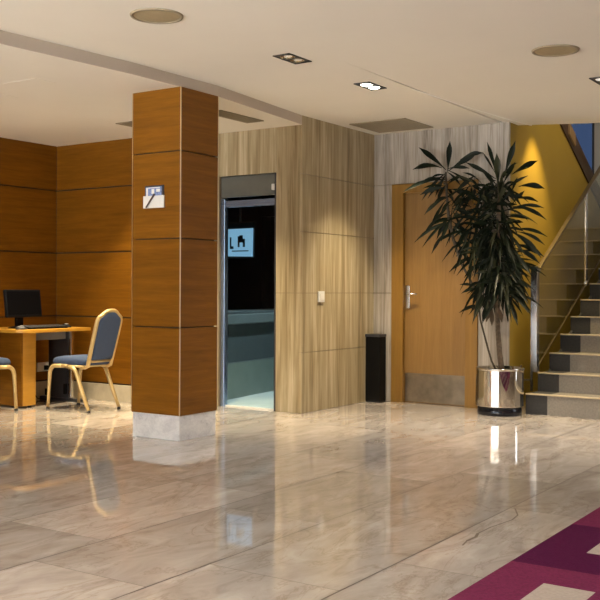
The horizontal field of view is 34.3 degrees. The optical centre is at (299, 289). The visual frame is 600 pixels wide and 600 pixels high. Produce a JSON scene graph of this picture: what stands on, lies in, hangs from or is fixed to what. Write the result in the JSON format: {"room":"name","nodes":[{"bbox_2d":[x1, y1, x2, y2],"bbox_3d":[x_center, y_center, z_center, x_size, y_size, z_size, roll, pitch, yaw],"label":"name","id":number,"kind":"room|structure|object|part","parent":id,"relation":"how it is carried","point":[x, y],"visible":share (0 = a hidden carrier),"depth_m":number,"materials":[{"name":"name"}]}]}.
{"room":"lobby","nodes":[
{"label":"lobby","id":0,"kind":"room"},
{"bbox_2d":[0,137,56,381],"bbox_3d":[-5.851,-0.204,4.881,0.120,2.515,11.993,0,0,34],"label":"wall","id":1,"kind":"structure","parent":0,"point":[28,170],"depth_m":9.55,"materials":[{"name":"orange wood"}]},
{"bbox_2d":[36,381,47,397],"bbox_3d":[-5.804,0.975,4.833,0.022,0.158,11.971,0,0,34],"label":"baseboard","id":2,"kind":"structure","parent":1,"relation":"attached to","point":[40,385],"depth_m":9.64,"materials":[{"name":"brown wood"}]},
{"bbox_2d":[37,362,48,371],"bbox_3d":[-2.546,0.769,9.671,0.045,0.090,0.145,0,0,34],"label":"wall socket","id":3,"kind":"object","parent":1,"relation":"attached to","point":[42,366],"visible":0.91,"depth_m":9.67,"materials":[{"name":"white plastic"}]},
{"bbox_2d":[55,138,135,385],"bbox_3d":[-1.802,-0.186,9.459,1.809,2.515,0.120,0,0,34],"label":"wall","id":4,"kind":"structure","parent":0,"point":[93,253],"depth_m":9.52,"materials":[{"name":"orange wood"}]},
{"bbox_2d":[74,381,130,402],"bbox_3d":[-1.785,0.993,9.358,1.659,0.158,0.022,0,0,34],"label":"baseboard","id":5,"kind":"structure","parent":4,"relation":"attached to","point":[99,391],"depth_m":9.43,"materials":[{"name":"beige stone"}]},
{"bbox_2d":[0,30,301,146],"bbox_3d":[-4.598,-1.581,4.143,3.174,0.250,12.354,0,0,34],"label":"ceiling","id":6,"kind":"structure","parent":0,"point":[92,93],"depth_m":7.30,"materials":[{"name":"beige paint"}]},
{"bbox_2d":[0,78,56,92],"bbox_3d":[-2.063,-1.444,6.925,0.750,0.002,0.200,0,0,34],"label":"ceiling hatch","id":7,"kind":"object","parent":6,"relation":"attached to","point":[34,82],"visible":1,"depth_m":6.84,"materials":[{"name":"beige paint"}]},
{"bbox_2d":[115,121,131,126],"bbox_3d":[-1.355,-1.437,8.611,0.190,0.008,0.590,0,0,34],"label":"ceiling vent","id":8,"kind":"object","parent":6,"relation":"in","point":[129,123],"visible":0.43,"depth_m":8.41,"materials":[{"name":"brown metal"}]},
{"bbox_2d":[219,110,263,122],"bbox_3d":[-0.545,-1.433,8.068,0.180,0.008,0.590,0,0,34],"label":"ceiling vent","id":9,"kind":"object","parent":6,"relation":"in","point":[225,114],"visible":0.72,"depth_m":8.09,"materials":[{"name":"brown metal"}]},
{"bbox_2d":[131,86,218,440],"bbox_3d":[-0.923,-0.182,7.191,0.468,2.515,0.427,0,0,34],"label":"column","id":10,"kind":"structure","parent":0,"point":[174,303],"depth_m":7.03,"materials":[{"name":"orange wood"}]},
{"bbox_2d":[143,185,164,208],"bbox_3d":[-1.056,-0.670,7.007,0.198,0.162,0.031,0,0,34],"label":"wall sign","id":11,"kind":"object","parent":10,"relation":"attached to","point":[154,197],"visible":1,"depth_m":7.00,"materials":[{"name":"white paper"}]},
{"bbox_3d":[-0.924,-0.048,7.191,0.467,0.627,0.426,0,0,34],"label":"veneer panel","id":12,"kind":"part","parent":10,"relation":"part of","materials":[{"name":"brown wood"}]},
{"bbox_3d":[-0.927,0.585,7.191,0.467,0.623,0.426,0,0,34],"label":"veneer panel","id":13,"kind":"part","parent":10,"relation":"part of","materials":[{"name":"brown wood"}]},
{"bbox_3d":[-0.919,-1.215,7.191,0.467,0.448,0.426,0,0,34],"label":"veneer panel","id":14,"kind":"part","parent":10,"relation":"part of","materials":[{"name":"brown wood"}]},
{"bbox_3d":[-0.921,-0.676,7.191,0.467,0.614,0.426,0,0,34],"label":"veneer panel","id":15,"kind":"part","parent":10,"relation":"part of","materials":[{"name":"brown wood"}]},
{"bbox_2d":[214,115,373,413],"bbox_3d":[-0.189,-0.228,9.216,1.181,2.615,1.513,0,0,34],"label":"wall","id":16,"kind":"structure","parent":0,"point":[324,171],"depth_m":8.78,"materials":[{"name":"beige wood veneer panelling"}]},
{"bbox_2d":[220,173,275,410],"bbox_3d":[-0.458,0.021,8.829,0.648,2.115,0.081,0,0,34],"label":"door","id":17,"kind":"structure","parent":16,"relation":"in","point":[249,185],"depth_m":8.94,"materials":[{"name":"metal"}]},
{"bbox_3d":[-0.702,0.119,9.007,0.045,1.915,0.055,0,0,34],"label":"frame","id":18,"kind":"part","parent":17,"relation":"part of","materials":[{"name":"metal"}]},
{"bbox_3d":[-0.448,-0.942,8.837,0.648,0.190,0.040,0,0,34],"label":"transom panel","id":19,"kind":"part","parent":17,"relation":"part of","materials":[{"name":"grey metal"}]},
{"bbox_3d":[-0.451,-0.787,8.842,0.618,0.060,0.055,0,0,34],"label":"head rail","id":20,"kind":"part","parent":17,"relation":"part of","materials":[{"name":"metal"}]},
{"bbox_3d":[-0.445,1.072,8.836,0.579,0.012,0.016,0,0,34],"label":"rail","id":21,"kind":"part","parent":17,"relation":"part of","materials":[{"name":"silver metal"}]},
{"bbox_3d":[-0.198,0.022,8.654,0.022,2.115,0.081,0,0,34],"label":"frame","id":22,"kind":"part","parent":17,"relation":"part of","materials":[{"name":"grey metal"}]},
{"bbox_2d":[318,291,324,301],"bbox_3d":[0.193,0.064,8.711,0.018,0.098,0.097,0,0,34],"label":"light switch","id":23,"kind":"object","parent":16,"relation":"attached to","point":[321,294],"visible":1,"depth_m":8.70,"materials":[{"name":"white plastic"}]},
{"bbox_2d":[0,391,599,599],"bbox_3d":[0.166,1.079,4.340,11.850,0.009,17.800,0,0,34],"label":"floor","id":24,"kind":"structure","parent":0,"point":[387,500],"depth_m":5.00,"materials":[{"name":"stone"}]},
{"bbox_2d":[0,357,17,410],"bbox_3d":[-2.818,0.615,8.418,0.404,0.906,0.635,0,0,34],"label":"banquet chair","id":25,"kind":"object","parent":24,"relation":"on","point":[5,363],"visible":1,"depth_m":8.53,"materials":[{"name":"gold metal"}]},
{"bbox_3d":[-2.785,0.624,8.466,0.375,0.077,0.444,0,0,34],"label":"seat","id":26,"kind":"part","parent":25,"relation":"part of","materials":[{"name":"blue fabric"}]},
{"bbox_2d":[0,327,90,406],"bbox_3d":[-2.498,0.713,9.106,0.693,0.712,0.830,0,0,34],"label":"desk","id":27,"kind":"object","parent":24,"relation":"on","point":[19,346],"visible":0.9,"depth_m":8.84,"materials":[{"name":"brown wood"}]},
{"bbox_2d":[15,325,27,329],"bbox_3d":[-2.487,0.339,8.684,0.110,0.036,0.064,0,0,-29],"label":"computer mouse","id":28,"kind":"object","parent":27,"relation":"on","point":[21,327],"visible":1,"depth_m":8.66,"materials":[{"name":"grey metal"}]},
{"bbox_2d":[3,290,41,328],"bbox_3d":[-2.574,0.178,8.984,0.210,0.356,0.410,0,0,34],"label":"monitor","id":29,"kind":"object","parent":27,"relation":"on","point":[18,304],"visible":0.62,"depth_m":8.94,"materials":[{"name":"black plastic"}]},
{"bbox_3d":[-2.671,0.717,8.946,0.544,0.662,0.148,0,0,34],"label":"panel","id":30,"kind":"part","parent":27,"relation":"part of","materials":[{"name":"brown wood"}]},
{"bbox_2d":[23,324,67,328],"bbox_3d":[-2.356,0.341,8.952,0.140,0.032,0.450,0,0,34],"label":"keyboard","id":31,"kind":"object","parent":27,"relation":"on","point":[49,326],"visible":0.98,"depth_m":8.90,"materials":[{"name":"black plastic"}]},
{"bbox_3d":[-2.322,0.714,9.400,0.280,0.651,0.035,0,0,34],"label":"leg","id":32,"kind":"part","parent":27,"relation":"part of","materials":[{"name":"grey metal"}]},
{"bbox_2d":[63,383,66,393],"bbox_3d":[-2.248,0.950,9.311,0.025,0.100,0.030,0,0,34],"label":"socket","id":33,"kind":"object","parent":27,"relation":"attached to","point":[64,384],"depth_m":9.30,"materials":[{"name":"black plastic"}]},
{"bbox_2d":[46,309,122,412],"bbox_3d":[-1.907,0.619,8.710,0.636,0.906,0.404,0,0,34],"label":"banquet chair","id":34,"kind":"object","parent":24,"relation":"on","point":[107,326],"visible":1,"depth_m":8.57,"materials":[{"name":"blue fabric"}]},
{"bbox_3d":[-2.190,0.855,8.678,0.197,0.397,0.034,0,0,34],"label":"leg","id":35,"kind":"part","parent":34,"relation":"part of","materials":[{"name":"gold metal"}]},
{"bbox_3d":[-1.966,0.859,8.528,0.345,0.401,0.036,0,0,34],"label":"leg","id":36,"kind":"part","parent":34,"relation":"part of","materials":[{"name":"gold metal"}]},
{"bbox_3d":[-1.985,0.856,8.984,0.197,0.397,0.034,0,0,34],"label":"leg","id":37,"kind":"part","parent":34,"relation":"part of","materials":[{"name":"gold metal"}]},
{"bbox_3d":[-1.956,0.628,8.743,0.444,0.077,0.375,0,0,34],"label":"seat","id":38,"kind":"part","parent":34,"relation":"part of","materials":[{"name":"blue fabric"}]},
{"bbox_3d":[-1.948,0.673,8.737,0.370,0.021,0.382,0,0,34],"label":"seat frame","id":39,"kind":"part","parent":34,"relation":"part of","materials":[{"name":"gold metal"}]},
{"bbox_3d":[-1.749,0.434,8.605,0.257,0.536,0.323,0,0,34],"label":"frame","id":40,"kind":"part","parent":34,"relation":"part of","materials":[{"name":"gold metal"}]},
{"bbox_3d":[-1.715,0.408,8.582,0.169,0.426,0.266,0,0,34],"label":"backrest","id":41,"kind":"part","parent":34,"relation":"part of","materials":[{"name":"blue fabric"}]},
{"bbox_3d":[-1.761,0.860,8.833,0.345,0.401,0.036,0,0,34],"label":"leg","id":42,"kind":"part","parent":34,"relation":"part of","materials":[{"name":"gold metal"}]},
{"bbox_2d":[227,309,273,399],"bbox_3d":[-0.521,0.645,10.289,0.500,0.854,2.172,0,0,26],"label":"counter","id":43,"kind":"object","parent":24,"relation":"on","point":[250,371],"depth_m":9.89,"materials":[{"name":"teal laminate"}]},
{"bbox_3d":[-0.541,0.532,10.303,0.450,0.378,2.164,0,0,26],"label":"panel","id":44,"kind":"part","parent":43,"relation":"part of","materials":[{"name":"teal laminate"}]},
{"bbox_2d":[228,309,273,314],"bbox_3d":[-0.523,0.230,10.292,0.490,0.025,2.170,0,0,26],"label":"countertop","id":45,"kind":"structure","parent":43,"relation":"on","point":[245,311],"depth_m":10.08,"materials":[{"name":"grey laminate"}]},
{"bbox_2d":[365,334,385,402],"bbox_3d":[0.730,0.755,9.380,0.165,0.657,0.127,0,0,34],"label":"waste bin","id":46,"kind":"object","parent":24,"relation":"on","point":[375,343],"visible":1,"depth_m":9.33,"materials":[{"name":"black metal"}]},
{"bbox_3d":[0.731,0.441,9.380,0.165,0.025,0.127,0,0,34],"label":"lid","id":47,"kind":"part","parent":46,"relation":"part of","materials":[{"name":"grey metal"}]},
{"bbox_2d":[402,142,546,416],"bbox_3d":[1.527,-0.128,8.579,1.329,2.430,0.765,0,0,21],"label":"dracaena","id":48,"kind":"object","parent":24,"relation":"on","point":[499,388],"visible":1,"depth_m":8.46,"materials":[{"name":"plant"}]},
{"bbox_3d":[1.646,0.339,8.546,0.196,0.764,0.025,0,0,37],"label":"stem","id":49,"kind":"part","parent":48,"relation":"part of","materials":[{"name":"brown plant"}]},
{"bbox_2d":[475,365,523,416],"bbox_3d":[1.747,0.884,8.512,0.418,0.408,0.418,0,0,34],"label":"pot","id":50,"kind":"object","parent":24,"relation":"on","point":[499,388],"depth_m":8.34,"materials":[{"name":"metal"}]},
{"bbox_2d":[448,507,599,599],"bbox_3d":[1.695,1.084,2.400,3.049,0.007,7.400,0,0,34],"label":"carpet","id":51,"kind":"object","parent":24,"relation":"on","point":[566,565],"visible":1,"depth_m":3.69,"materials":[{"name":"purple carpet"}]},
{"bbox_2d":[525,268,599,418],"bbox_3d":[3.736,0.192,10.002,1.690,1.810,4.402,0,0,34],"label":"staircase","id":52,"kind":"structure","parent":24,"relation":"on","point":[570,387],"depth_m":8.78,"materials":[{"name":"grey stone"}]},
{"bbox_2d":[519,166,599,390],"bbox_3d":[2.844,-0.438,9.969,0.170,2.722,2.775,0,0,34],"label":"balustrade","id":53,"kind":"object","parent":52,"relation":"attached to","point":[535,362],"visible":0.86,"depth_m":9.10,"materials":[{"name":"clear glass"}]},
{"bbox_3d":[2.127,0.362,8.812,0.062,1.115,0.060,0,0,34],"label":"post","id":54,"kind":"part","parent":53,"relation":"part of","materials":[{"name":"metal"}]},
{"bbox_3d":[2.907,-0.969,9.961,0.040,1.660,2.720,0,0,34],"label":"handrail","id":55,"kind":"part","parent":53,"relation":"part of","materials":[{"name":"brown metal"}]},
{"bbox_3d":[2.942,-0.527,10.017,0.028,0.956,0.055,0,0,34],"label":"post","id":56,"kind":"part","parent":53,"relation":"part of","materials":[{"name":"silver metal"}]},
{"bbox_3d":[3.305,0.245,10.491,0.020,1.700,4.070,0,0,34],"label":"panel","id":57,"kind":"part","parent":52,"relation":"part of","materials":[{"name":"grey carpet"}]},
{"bbox_2d":[0,0,599,134],"bbox_3d":[0.564,-1.663,1.728,8.400,0.300,14.090,0,0,34],"label":"ceiling","id":58,"kind":"structure","parent":0,"point":[476,54],"depth_m":6.11,"materials":[{"name":"beige paint"}]},
{"bbox_2d":[130,8,183,23],"bbox_3d":[-0.794,-1.514,5.388,0.296,0.010,0.296,0,0,34],"label":"ceiling speaker","id":59,"kind":"object","parent":58,"relation":"attached to","point":[146,15],"visible":1,"depth_m":5.37,"materials":[{"name":"brown metal"}]},
{"bbox_2d":[273,53,311,63],"bbox_3d":[-0.050,-1.509,6.373,0.132,0.015,0.264,0,0,34],"label":"recessed light","id":60,"kind":"object","parent":58,"relation":"in","point":[288,57],"visible":1,"depth_m":6.36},
{"bbox_2d":[354,82,386,90],"bbox_3d":[0.521,-1.506,7.215,0.132,0.015,0.264,0,0,34],"label":"recessed light","id":61,"kind":"object","parent":58,"relation":"in","point":[371,86],"visible":1,"depth_m":7.20,"materials":[{"name":"beige"}]},
{"bbox_2d":[349,118,432,132],"bbox_3d":[0.844,-1.507,8.949,0.575,0.008,0.560,0,0,34],"label":"ceiling vent","id":62,"kind":"object","parent":58,"relation":"in","point":[402,124],"visible":1,"depth_m":8.92,"materials":[{"name":"brown metal"}]},
{"bbox_2d":[412,89,531,125],"bbox_3d":[1.466,-1.508,8.119,0.044,0.018,2.019,0,0,39],"label":"trim","id":63,"kind":"structure","parent":58,"relation":"attached to","point":[412,89],"depth_m":8.23,"materials":[{"name":"paint"}]},
{"bbox_2d":[531,44,579,56],"bbox_3d":[1.609,-1.503,6.125,0.296,0.010,0.296,0,0,34],"label":"ceiling speaker","id":64,"kind":"object","parent":58,"relation":"attached to","point":[556,50],"visible":1,"depth_m":6.10,"materials":[{"name":"brown metal"}]},
{"bbox_2d":[589,77,599,84],"bbox_3d":[2.183,-1.499,6.992,0.132,0.015,0.264,0,0,34],"label":"recessed light","id":65,"kind":"object","parent":58,"relation":"in","point":[595,79],"visible":1,"depth_m":6.94,"materials":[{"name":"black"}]},
{"bbox_2d":[227,173,373,333],"bbox_3d":[-0.727,-0.173,10.769,3.400,2.500,2.920,0,0,34],"label":"wall","id":66,"kind":"structure","parent":0,"point":[244,274],"depth_m":11.45,"materials":[{"name":"black paint"}]},
{"bbox_2d":[228,197,255,258],"bbox_3d":[-0.670,-0.861,10.839,0.410,1.025,0.063,0,0,34],"label":"display screen","id":67,"kind":"object","parent":66,"relation":"hanging from","point":[241,235],"visible":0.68,"depth_m":10.80,"materials":[{"name":"blue"}]},
{"bbox_3d":[-0.676,-0.521,10.823,0.370,0.313,0.025,0,0,34],"label":"panel","id":68,"kind":"part","parent":67,"relation":"part of","materials":[{"name":"blue"}]},
{"bbox_3d":[-0.662,-0.550,10.853,0.410,0.405,0.030,0,0,34],"label":"frame","id":69,"kind":"part","parent":67,"relation":"part of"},
{"bbox_2d":[374,121,510,400],"bbox_3d":[1.344,-0.221,9.195,1.389,2.613,0.160,0,0,34],"label":"wall","id":70,"kind":"structure","parent":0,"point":[396,155],"depth_m":9.26,"materials":[{"name":"grey wood veneer panelling"}]},
{"bbox_2d":[391,179,478,407],"bbox_3d":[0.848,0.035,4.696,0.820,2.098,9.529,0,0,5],"label":"door","id":71,"kind":"structure","parent":70,"relation":"attached to","point":[434,348],"depth_m":9.23,"materials":[{"name":"brown wood"}]},
{"bbox_3d":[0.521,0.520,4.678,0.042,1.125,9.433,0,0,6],"label":"handle plate","id":72,"kind":"part","parent":71,"relation":"part of","materials":[{"name":"metal"}]},
{"bbox_3d":[1.283,0.937,9.190,0.651,0.273,0.004,0,0,34],"label":"kick plate","id":73,"kind":"part","parent":71,"relation":"part of","materials":[{"name":"metal"}]},
{"bbox_2d":[510,123,599,406],"bbox_3d":[2.679,-0.588,10.027,0.100,3.360,2.962,0,0,34],"label":"wall","id":74,"kind":"structure","parent":0,"point":[557,170],"depth_m":9.66,"materials":[{"name":"yellow paint"}]},
{"bbox_2d":[560,124,599,207],"bbox_3d":[2.509,-1.528,11.078,1.620,1.878,3.990,0,0,34],"label":"flight","id":75,"kind":"object","parent":74,"relation":"on","point":[570,135],"visible":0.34,"depth_m":10.41,"materials":[{"name":"brown wood"}]},
{"bbox_2d":[594,123,599,186],"bbox_3d":[3.852,-1.503,12.651,4.700,5.200,0.100,0,0,34],"label":"wall","id":76,"kind":"structure","parent":0,"point":[596,125],"depth_m":12.59,"materials":[{"name":"paint"}]},
{"bbox_2d":[571,123,593,173],"bbox_3d":[3.245,-1.980,13.054,1.440,2.250,0.090,0,0,34],"label":"window","id":77,"kind":"structure","parent":76,"relation":"in","point":[584,132],"depth_m":12.70,"materials":[{"name":"blue glass"}]},
{"bbox_3d":[3.245,-1.980,13.054,1.440,2.250,0.090,0,0,34],"label":"frame","id":78,"kind":"part","parent":77,"relation":"part of","materials":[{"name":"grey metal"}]}
]}

